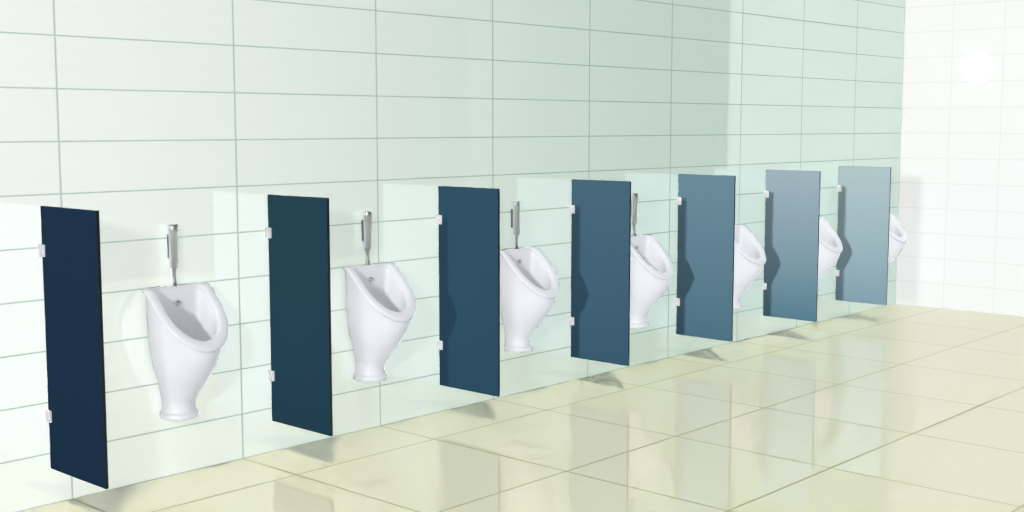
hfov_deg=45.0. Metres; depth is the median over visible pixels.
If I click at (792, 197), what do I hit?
divider
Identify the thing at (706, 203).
divider
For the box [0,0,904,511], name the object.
wall
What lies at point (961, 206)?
wall
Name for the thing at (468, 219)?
divider
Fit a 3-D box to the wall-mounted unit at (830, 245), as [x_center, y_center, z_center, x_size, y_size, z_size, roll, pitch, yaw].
[2.213,-0.128,8.838,0.291,0.797,0.307,5,8,42]
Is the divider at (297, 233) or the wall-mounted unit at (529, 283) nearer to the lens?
the divider at (297, 233)
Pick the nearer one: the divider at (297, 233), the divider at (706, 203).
the divider at (297, 233)
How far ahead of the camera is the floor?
5.70 m
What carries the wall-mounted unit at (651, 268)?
attached to the wall at (148, 116)
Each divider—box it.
[38,206,108,488]
[265,194,332,435]
[436,186,499,396]
[569,179,630,365]
[675,174,735,341]
[762,170,820,321]
[835,166,890,304]
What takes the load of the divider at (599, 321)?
attached to the wall at (148, 116)
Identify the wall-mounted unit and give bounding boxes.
[142,224,227,420]
[343,211,415,381]
[500,201,559,351]
[630,193,673,328]
[733,224,765,308]
[818,216,842,292]
[888,213,906,264]
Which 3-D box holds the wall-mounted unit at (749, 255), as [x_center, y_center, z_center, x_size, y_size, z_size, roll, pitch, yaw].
[1.510,-0.047,8.073,0.291,0.797,0.307,5,8,42]
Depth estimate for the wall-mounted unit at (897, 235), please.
9.54 m
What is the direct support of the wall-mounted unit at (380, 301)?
attached to the wall at (148, 116)
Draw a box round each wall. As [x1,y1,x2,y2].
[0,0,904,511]
[895,0,1023,316]
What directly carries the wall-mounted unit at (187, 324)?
attached to the wall at (148, 116)
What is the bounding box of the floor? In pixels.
[19,304,1023,511]
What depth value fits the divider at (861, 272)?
9.15 m
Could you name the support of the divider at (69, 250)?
attached to the wall at (148, 116)

